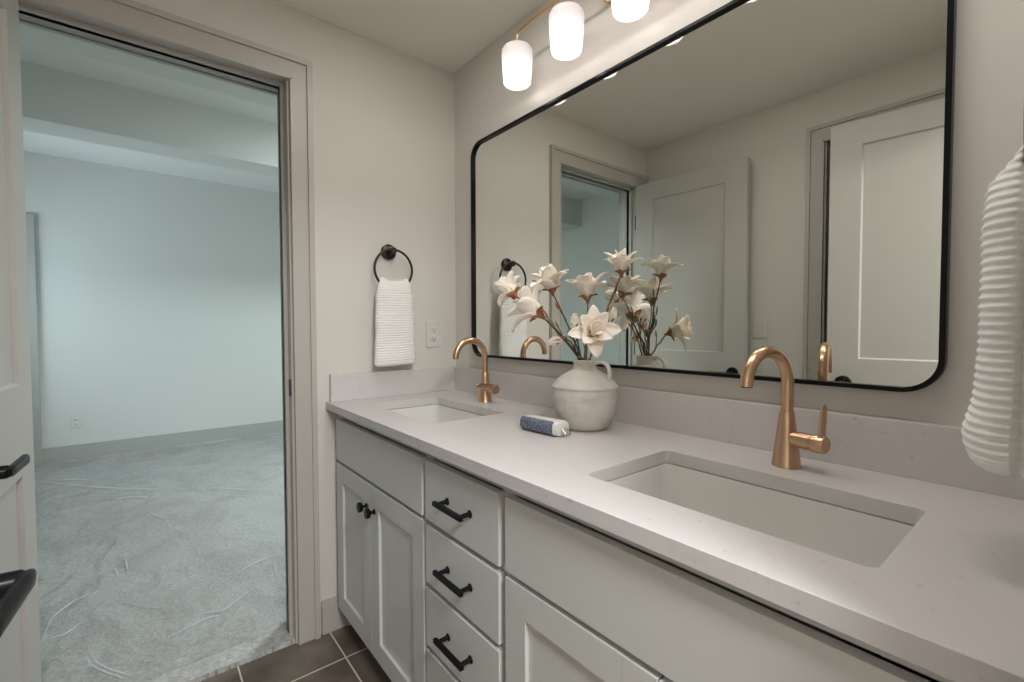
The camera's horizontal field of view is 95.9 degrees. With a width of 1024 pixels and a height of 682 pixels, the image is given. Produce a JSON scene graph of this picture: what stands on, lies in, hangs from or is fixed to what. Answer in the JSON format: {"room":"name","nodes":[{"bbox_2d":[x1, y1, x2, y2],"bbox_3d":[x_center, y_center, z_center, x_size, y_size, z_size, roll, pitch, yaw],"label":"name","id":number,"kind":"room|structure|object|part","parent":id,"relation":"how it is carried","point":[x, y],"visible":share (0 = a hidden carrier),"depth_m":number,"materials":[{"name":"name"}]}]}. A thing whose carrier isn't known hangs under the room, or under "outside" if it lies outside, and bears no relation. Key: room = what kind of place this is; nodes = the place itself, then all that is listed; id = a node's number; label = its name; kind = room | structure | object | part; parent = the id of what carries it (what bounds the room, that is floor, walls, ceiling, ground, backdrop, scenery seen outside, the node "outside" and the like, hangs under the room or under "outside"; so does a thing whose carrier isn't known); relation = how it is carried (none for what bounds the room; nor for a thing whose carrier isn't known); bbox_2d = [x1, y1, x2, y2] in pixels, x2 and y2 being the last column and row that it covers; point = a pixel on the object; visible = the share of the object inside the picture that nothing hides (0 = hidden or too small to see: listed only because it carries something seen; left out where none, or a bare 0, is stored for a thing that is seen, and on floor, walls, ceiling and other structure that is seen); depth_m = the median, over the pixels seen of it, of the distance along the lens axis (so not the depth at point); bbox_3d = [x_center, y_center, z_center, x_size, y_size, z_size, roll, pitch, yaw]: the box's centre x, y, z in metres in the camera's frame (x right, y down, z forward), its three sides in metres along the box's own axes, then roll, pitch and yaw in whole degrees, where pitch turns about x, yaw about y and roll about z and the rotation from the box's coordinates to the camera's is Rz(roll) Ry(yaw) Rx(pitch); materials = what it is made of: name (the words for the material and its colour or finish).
{"room":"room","nodes":[
{"label":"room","id":0,"kind":"room"},
{"bbox_2d":[0,568,36,637],"bbox_3d":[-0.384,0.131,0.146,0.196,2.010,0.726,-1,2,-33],"label":"door handle","id":1,"kind":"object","parent":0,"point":[15,586],"depth_m":0.42,"materials":[{"name":"black metal"}]},
{"bbox_2d":[20,39,278,192],"bbox_3d":[-1.808,-1.593,3.234,4.900,0.100,3.580,-2,2,-39],"label":"ceiling","id":2,"kind":"structure","parent":0,"point":[30,52],"depth_m":3.18,"materials":[{"name":"white paint"}]},
{"bbox_2d":[20,60,277,176],"bbox_3d":[-1.861,-1.395,3.306,4.900,0.300,0.250,-2,2,-39],"label":"ceiling beam","id":3,"kind":"structure","parent":2,"relation":"attached to","point":[55,102],"depth_m":2.83,"materials":[{"name":"grey paint"}]},
{"bbox_2d":[24,151,282,448],"bbox_3d":[-2.962,-0.284,4.704,5.100,2.600,0.100,-2,2,-39],"label":"wall","id":4,"kind":"structure","parent":0,"point":[159,295],"depth_m":4.31,"materials":[{"name":"grey paint"}]},
{"bbox_2d":[26,213,41,464],"bbox_3d":[-4.281,0.004,3.569,0.870,2.099,0.018,-2,2,-39],"label":"trim","id":5,"kind":"structure","parent":4,"relation":"attached to","point":[30,221],"depth_m":3.82,"materials":[{"name":"grey paint"}]},
{"bbox_2d":[70,414,81,427],"bbox_3d":[-3.780,0.695,4.001,0.071,0.116,0.008,-2,2,-39],"label":"wall outlet","id":6,"kind":"object","parent":4,"relation":"attached to","point":[75,420],"visible":1,"depth_m":4.00,"materials":[{"name":"grey plastic"}]},
{"bbox_2d":[42,420,282,463],"bbox_3d":[-2.480,0.935,5.055,3.760,0.140,0.015,-2,2,-39],"label":"baseboard","id":7,"kind":"structure","parent":4,"relation":"attached to","point":[71,452],"depth_m":4.34,"materials":[{"name":"grey paint"}]},
{"bbox_2d":[133,0,455,633],"bbox_3d":[-0.857,-0.035,1.667,1.696,2.275,0.120,-2,2,-39],"label":"wall","id":8,"kind":"structure","parent":0,"point":[384,118],"depth_m":1.79,"materials":[{"name":"grey paint"}]},
{"bbox_2d":[0,0,41,681],"bbox_3d":[-1.094,0.108,0.967,0.178,2.010,0.672,-1,2,-36],"label":"door","id":9,"kind":"structure","parent":8,"relation":"in","point":[20,652],"depth_m":1.13,"materials":[{"name":"grey paint"}]},
{"bbox_3d":[-0.919,0.225,0.807,0.086,0.062,0.137,-1,2,-36],"label":"lever","id":10,"kind":"part","parent":9,"relation":"part of","materials":[{"name":"black metal"}]},
{"bbox_2d":[19,23,276,107],"bbox_3d":[-0.921,-1.354,2.145,4.900,0.315,0.738,-2,2,-39],"label":"trim","id":11,"kind":"structure","parent":8,"relation":"attached to","point":[28,33],"depth_m":1.99,"materials":[{"name":"grey paint"}]},
{"bbox_2d":[18,0,320,645],"bbox_3d":[-1.085,0.059,1.471,0.845,2.101,0.142,-2,2,-39],"label":"trim","id":12,"kind":"structure","parent":8,"relation":"attached to","point":[133,22],"depth_m":1.65,"materials":[{"name":"grey paint"}]},
{"bbox_3d":[-0.800,0.168,1.666,0.002,0.060,0.030,-2,2,-39],"label":"strike plate","id":13,"kind":"part","parent":12,"relation":"part of","materials":[{"name":"black metal"}]},
{"bbox_2d":[321,595,347,634],"bbox_3d":[-0.674,1.038,1.760,0.100,0.125,0.014,-2,2,-39],"label":"baseboard","id":14,"kind":"structure","parent":8,"relation":"attached to","point":[332,617],"depth_m":1.75,"materials":[{"name":"grey paint"}]},
{"bbox_2d":[373,244,412,282],"bbox_3d":[-0.483,-0.294,1.847,0.168,0.190,0.060,-2,2,-39],"label":"towel ring","id":15,"kind":"object","parent":8,"relation":"attached to","point":[388,252],"visible":0.95,"depth_m":1.84,"materials":[{"name":"black metal"}]},
{"bbox_3d":[-0.483,-0.358,1.845,0.062,0.062,0.060,-2,2,-39],"label":"mounting post","id":16,"kind":"part","parent":15,"relation":"part of","materials":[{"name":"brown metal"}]},
{"bbox_2d":[426,320,440,346],"bbox_3d":[-0.340,-0.032,2.004,0.071,0.116,0.008,-2,2,-39],"label":"wall outlet","id":17,"kind":"object","parent":8,"relation":"attached to","point":[433,327],"visible":1,"depth_m":2.00,"materials":[{"name":"grey plastic"}]},
{"bbox_2d":[430,326,436,331],"bbox_3d":[-0.338,-0.051,2.001,0.033,0.028,0.002,-2,2,-39],"label":"receptacle","id":18,"kind":"object","parent":17,"relation":"attached to","point":[432,328],"depth_m":2.00,"materials":[{"name":"grey plastic"}]},
{"bbox_2d":[431,335,436,340],"bbox_3d":[-0.338,-0.012,2.002,0.033,0.028,0.002,-2,2,-39],"label":"receptacle","id":19,"kind":"object","parent":17,"relation":"attached to","point":[433,337],"depth_m":2.00,"materials":[{"name":"grey plastic"}]},
{"bbox_2d":[201,625,391,681],"bbox_3d":[0.005,1.179,0.086,3.156,0.060,3.725,-2,2,-39],"label":"floor","id":20,"kind":"structure","parent":0,"point":[340,655],"depth_m":1.57,"materials":[{"name":"tile"}]},
{"bbox_2d":[34,432,295,681],"bbox_3d":[-1.764,1.074,3.269,4.900,0.066,3.698,-2,2,-39],"label":"carpet","id":21,"kind":"object","parent":20,"relation":"on","point":[166,564],"visible":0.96,"depth_m":2.25,"materials":[{"name":"grey carpet"}]},
{"bbox_2d":[336,415,953,681],"bbox_3d":[0.084,0.692,1.221,0.581,0.844,1.786,-2,2,-39],"label":"vanity cabinet","id":22,"kind":"object","parent":20,"relation":"on","point":[446,573],"visible":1,"depth_m":0.89,"materials":[{"name":"grey paint"}]},
{"bbox_3d":[-0.544,0.731,1.615,0.010,0.431,0.200,-2,2,-39],"label":"door panel","id":23,"kind":"part","parent":22,"relation":"part of","materials":[{"name":"grey paint"}]},
{"bbox_3d":[-0.547,0.731,1.612,0.018,0.552,0.320,-2,2,-39],"label":"cabinet door","id":24,"kind":"part","parent":22,"relation":"part of","materials":[{"name":"grey paint"}]},
{"bbox_3d":[-0.483,0.535,1.488,0.029,0.032,0.032,-2,2,-39],"label":"door knob","id":25,"kind":"part","parent":22,"relation":"part of","materials":[{"name":"black metal"}]},
{"bbox_3d":[-0.444,0.536,1.440,0.029,0.032,0.032,-2,2,-39],"label":"door knob","id":26,"kind":"part","parent":22,"relation":"part of","materials":[{"name":"black metal"}]},
{"bbox_3d":[-0.330,0.738,1.352,0.010,0.431,0.232,-2,2,-39],"label":"door panel","id":27,"kind":"part","parent":22,"relation":"part of","materials":[{"name":"grey paint"}]},
{"bbox_3d":[-0.334,0.738,1.349,0.018,0.552,0.352,-2,2,-39],"label":"cabinet door","id":28,"kind":"part","parent":22,"relation":"part of","materials":[{"name":"grey paint"}]},
{"bbox_3d":[-0.117,0.909,1.087,0.018,0.211,0.312,-2,2,-39],"label":"drawer","id":29,"kind":"part","parent":22,"relation":"part of","materials":[{"name":"grey paint"}]},
{"bbox_3d":[-0.137,0.549,1.056,0.036,0.018,0.120,-2,2,-39],"label":"drawer pull","id":30,"kind":"part","parent":22,"relation":"part of","materials":[{"name":"black metal"}]},
{"bbox_3d":[-0.137,0.384,1.051,0.036,0.018,0.120,-2,2,-39],"label":"drawer pull","id":31,"kind":"part","parent":22,"relation":"part of","materials":[{"name":"black metal"}]},
{"bbox_3d":[-0.137,0.713,1.060,0.036,0.018,0.120,-2,2,-39],"label":"drawer pull","id":32,"kind":"part","parent":22,"relation":"part of","materials":[{"name":"black metal"}]},
{"bbox_3d":[-0.118,0.384,1.071,0.018,0.153,0.312,-2,2,-39],"label":"drawer","id":33,"kind":"part","parent":22,"relation":"part of","materials":[{"name":"grey paint"}]},
{"bbox_3d":[-0.117,0.713,1.081,0.018,0.150,0.312,-2,2,-39],"label":"drawer","id":34,"kind":"part","parent":22,"relation":"part of","materials":[{"name":"grey paint"}]},
{"bbox_3d":[-0.118,0.549,1.076,0.018,0.150,0.312,-2,2,-39],"label":"drawer","id":35,"kind":"part","parent":22,"relation":"part of","materials":[{"name":"grey paint"}]},
{"bbox_3d":[0.107,0.753,0.811,0.010,0.431,0.230,-2,2,-39],"label":"door panel","id":36,"kind":"part","parent":22,"relation":"part of","materials":[{"name":"grey paint"}]},
{"bbox_3d":[0.104,0.753,0.808,0.018,0.552,0.350,-2,2,-39],"label":"cabinet door","id":37,"kind":"part","parent":22,"relation":"part of","materials":[{"name":"grey paint"}]},
{"bbox_3d":[0.326,0.761,0.535,0.018,0.552,0.348,-2,2,-39],"label":"cabinet door","id":38,"kind":"part","parent":22,"relation":"part of","materials":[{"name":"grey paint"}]},
{"bbox_2d":[326,366,1023,681],"bbox_3d":[0.088,0.204,1.210,0.572,0.130,1.789,-2,2,-39],"label":"countertop","id":39,"kind":"structure","parent":22,"relation":"on","point":[947,602],"depth_m":0.78,"materials":[{"name":"white stone"}]},
{"bbox_2d":[374,404,482,471],"bbox_3d":[-0.267,0.332,1.589,0.322,0.145,0.493,-2,2,-39],"label":"sink","id":40,"kind":"object","parent":39,"relation":"in","point":[433,413],"visible":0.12,"depth_m":1.78,"materials":[{"name":"white ceramic"}]},
{"bbox_2d":[452,337,499,401],"bbox_3d":[-0.129,0.107,1.669,0.162,0.241,0.109,-1,2,-36],"label":"faucet","id":41,"kind":"object","parent":39,"relation":"on","point":[485,388],"visible":1,"depth_m":1.70,"materials":[{"name":"gold metal"}]},
{"bbox_3d":[-0.151,0.053,1.686,0.147,0.133,0.023,-1,2,-36],"label":"spout","id":42,"kind":"part","parent":41,"relation":"part of","materials":[{"name":"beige metal"}]},
{"bbox_3d":[-0.095,0.163,1.639,0.010,0.030,0.084,2,2,44],"label":"lever","id":43,"kind":"part","parent":41,"relation":"part of","materials":[{"name":"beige metal"}]},
{"bbox_2d":[520,414,570,435],"bbox_3d":[0.085,0.222,1.220,0.056,0.038,0.164,-2,2,-43],"label":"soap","id":44,"kind":"object","parent":39,"relation":"on","point":[541,424],"visible":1,"depth_m":1.19,"materials":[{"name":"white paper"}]},
{"bbox_2d":[552,359,617,431],"bbox_3d":[0.201,0.145,1.272,0.179,0.188,0.179,-2,2,-39],"label":"vase","id":45,"kind":"object","parent":39,"relation":"on","point":[585,397],"visible":0.97,"depth_m":1.21,"materials":[{"name":"white ceramic"}]},
{"bbox_2d":[493,271,582,359],"bbox_3d":[0.075,-0.035,1.326,0.268,0.336,0.106,1,2,24],"label":"branch","id":46,"kind":"object","parent":45,"relation":"in","point":[507,287],"visible":0.95,"depth_m":1.34,"materials":[{"name":"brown plant"}]},
{"bbox_2d":[507,279,579,359],"bbox_3d":[0.081,-0.021,1.317,0.203,0.307,0.133,0,2,-10],"label":"branch","id":47,"kind":"object","parent":45,"relation":"in","point":[528,305],"visible":0.98,"depth_m":1.28,"materials":[{"name":"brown plant"}]},
{"bbox_3d":[0.138,0.032,1.285,0.112,0.203,0.009,0,2,13],"label":"stem","id":48,"kind":"part","parent":47,"relation":"part of","materials":[{"name":"brown plant"}]},
{"bbox_2d":[530,264,581,356],"bbox_3d":[0.128,-0.046,1.335,0.148,0.357,0.134,0,2,5],"label":"branch","id":49,"kind":"object","parent":45,"relation":"in","point":[549,275],"visible":0.91,"depth_m":1.31,"materials":[{"name":"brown plant"}]},
{"bbox_3d":[0.155,-0.004,1.305,0.106,0.273,0.008,1,2,41],"label":"stem","id":50,"kind":"part","parent":49,"relation":"part of","materials":[{"name":"brown plant"}]},
{"bbox_2d":[546,335,578,359],"bbox_3d":[0.144,0.054,1.295,0.102,0.159,0.028,0,2,19],"label":"branch","id":51,"kind":"object","parent":45,"relation":"in","point":[556,340],"visible":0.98,"depth_m":1.29,"materials":[{"name":"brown plant"}]},
{"bbox_3d":[0.166,0.062,1.280,0.051,0.143,0.010,1,2,24],"label":"stem","id":52,"kind":"part","parent":51,"relation":"part of","materials":[{"name":"brown plant"}]},
{"bbox_2d":[567,312,581,359],"bbox_3d":[0.171,0.028,1.275,0.045,0.213,0.028,0,2,-11],"label":"branch","id":53,"kind":"object","parent":45,"relation":"in","point":[575,321],"visible":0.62,"depth_m":1.27,"materials":[{"name":"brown plant"}]},
{"bbox_3d":[0.184,0.054,1.270,0.022,0.161,0.009,1,2,23],"label":"stem","id":54,"kind":"part","parent":53,"relation":"part of","materials":[{"name":"brown plant"}]},
{"bbox_2d":[564,272,608,359],"bbox_3d":[0.210,-0.026,1.251,0.121,0.322,0.121,0,2,-5],"label":"branch","id":55,"kind":"object","parent":45,"relation":"in","point":[586,284],"visible":0.89,"depth_m":1.23,"materials":[{"name":"white plant"}]},
{"bbox_3d":[0.206,0.012,1.264,0.007,0.245,0.021,0,2,-10],"label":"stem","id":56,"kind":"part","parent":55,"relation":"part of","materials":[{"name":"brown"}]},
{"bbox_2d":[568,305,621,359],"bbox_3d":[0.211,0.022,1.180,0.117,0.230,0.117,1,2,35],"label":"branch","id":57,"kind":"object","parent":45,"relation":"in","point":[595,328],"visible":0.99,"depth_m":1.16,"materials":[{"name":"white plant"}]},
{"bbox_2d":[588,307,616,359],"bbox_3d":[0.252,0.020,1.266,0.087,0.229,0.040,-1,2,-28],"label":"branch","id":58,"kind":"object","parent":45,"relation":"in","point":[612,313],"visible":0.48,"depth_m":1.27,"materials":[{"name":"white plant"}]},
{"bbox_3d":[0.242,0.080,1.235,0.055,0.058,0.017,1,2,41],"label":"handle","id":59,"kind":"part","parent":45,"relation":"part of","materials":[{"name":"white ceramic"}]},
{"bbox_2d":[590,248,644,359],"bbox_3d":[0.275,-0.056,1.234,0.136,0.382,0.108,0,2,1],"label":"branch","id":60,"kind":"object","parent":45,"relation":"in","point":[620,261],"visible":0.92,"depth_m":1.22,"materials":[{"name":"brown plant"}]},
{"bbox_3d":[0.252,-0.023,1.254,0.091,0.314,0.010,0,2,18],"label":"stem","id":61,"kind":"part","parent":60,"relation":"part of","materials":[{"name":"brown plant"}]},
{"bbox_2d":[592,463,914,658],"bbox_3d":[0.383,0.355,0.787,0.322,0.145,0.493,-2,2,-39],"label":"sink","id":62,"kind":"object","parent":39,"relation":"in","point":[858,537],"visible":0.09,"depth_m":0.85,"materials":[{"name":"white ceramic"}]},
{"bbox_2d":[739,346,830,469],"bbox_3d":[0.509,0.130,0.872,0.162,0.241,0.100,-1,2,-27],"label":"faucet","id":63,"kind":"object","parent":39,"relation":"on","point":[786,452],"visible":1,"depth_m":0.90,"materials":[{"name":"gold metal"}]},
{"bbox_3d":[0.492,0.076,0.888,0.147,0.133,0.023,-1,2,-27],"label":"spout","id":64,"kind":"part","parent":63,"relation":"part of","materials":[{"name":"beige metal"}]},
{"bbox_3d":[0.578,0.153,0.859,0.020,0.069,0.013,-1,2,-27],"label":"lever","id":65,"kind":"part","parent":63,"relation":"part of","materials":[{"name":"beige metal"}]},
{"bbox_2d":[374,277,414,366],"bbox_3d":[-0.464,-0.076,1.831,0.172,0.349,0.045,-2,2,-40],"label":"hand towel","id":66,"kind":"object","parent":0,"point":[394,345],"visible":1,"depth_m":1.81,"materials":[{"name":"white fabric"}]},
{"bbox_2d":[273,0,544,72],"bbox_3d":[-0.259,-1.200,0.889,1.696,0.100,2.030,-2,2,-39],"label":"ceiling","id":67,"kind":"structure","parent":0,"point":[444,34],"depth_m":1.69,"materials":[{"name":"white paint"}]},
{"bbox_2d":[454,0,1023,426],"bbox_3d":[0.394,-0.029,1.374,0.120,2.275,1.910,-2,2,-39],"label":"wall","id":68,"kind":"structure","parent":0,"point":[989,59],"depth_m":0.96,"materials":[{"name":"grey paint"}]},
{"bbox_2d":[501,0,648,90],"bbox_3d":[0.253,-0.985,1.300,0.152,0.254,0.798,-2,2,-39],"label":"vanity light","id":69,"kind":"object","parent":68,"relation":"attached to","point":[566,19],"visible":1,"depth_m":1.35,"materials":[{"name":"white glass"}]},
{"bbox_3d":[0.017,-0.927,1.556,0.106,0.124,0.106,-2,2,-39],"label":"lamp shade","id":70,"kind":"part","parent":69,"relation":"part of","materials":[{"name":"white glass"}]},
{"bbox_3d":[0.235,-1.018,1.284,0.008,0.035,0.700,-2,2,-39],"label":"arm","id":71,"kind":"part","parent":69,"relation":"part of","materials":[{"name":"gold metal"}]},
{"bbox_3d":[0.162,-0.922,1.377,0.106,0.124,0.106,-2,2,-39],"label":"lamp shade","id":72,"kind":"part","parent":69,"relation":"part of","materials":[{"name":"white glass"}]},
{"bbox_3d":[0.307,-0.917,1.197,0.106,0.124,0.106,-2,2,-39],"label":"lamp shade","id":73,"kind":"part","parent":69,"relation":"part of","materials":[{"name":"white glass"}]},
{"bbox_2d":[471,0,956,391],"bbox_3d":[0.299,-0.359,1.366,0.024,0.877,1.466,-2,2,-39],"label":"wall mirror","id":74,"kind":"object","parent":68,"relation":"attached to","point":[779,172],"visible":0.92,"depth_m":1.06,"materials":[{"name":"black mirror"}]},
{"bbox_2d":[455,366,1023,499],"bbox_3d":[0.309,0.185,1.375,0.020,0.102,1.769,-2,2,-39],"label":"backsplash","id":75,"kind":"structure","parent":68,"relation":"attached to","point":[935,453],"depth_m":0.97,"materials":[{"name":"white stone"}]},
{"bbox_3d":[0.345,0.008,0.183,1.456,2.275,0.120,-2,2,-39],"label":"wall","id":76,"kind":"structure","parent":0,"visible":0},
{"bbox_3d":[0.605,-0.256,0.502,0.168,0.190,0.060,-2,2,-39],"label":"towel ring","id":77,"kind":"object","parent":76,"relation":"attached to","visible":0},
{"bbox_2d":[961,145,1023,477],"bbox_3d":[0.585,-0.037,0.537,0.174,0.362,0.079,-2,2,-39],"label":"hand towel","id":78,"kind":"object","parent":77,"relation":"hanging from","point":[992,431],"visible":1,"depth_m":0.49,"materials":[{"name":"white fabric"}]}
]}

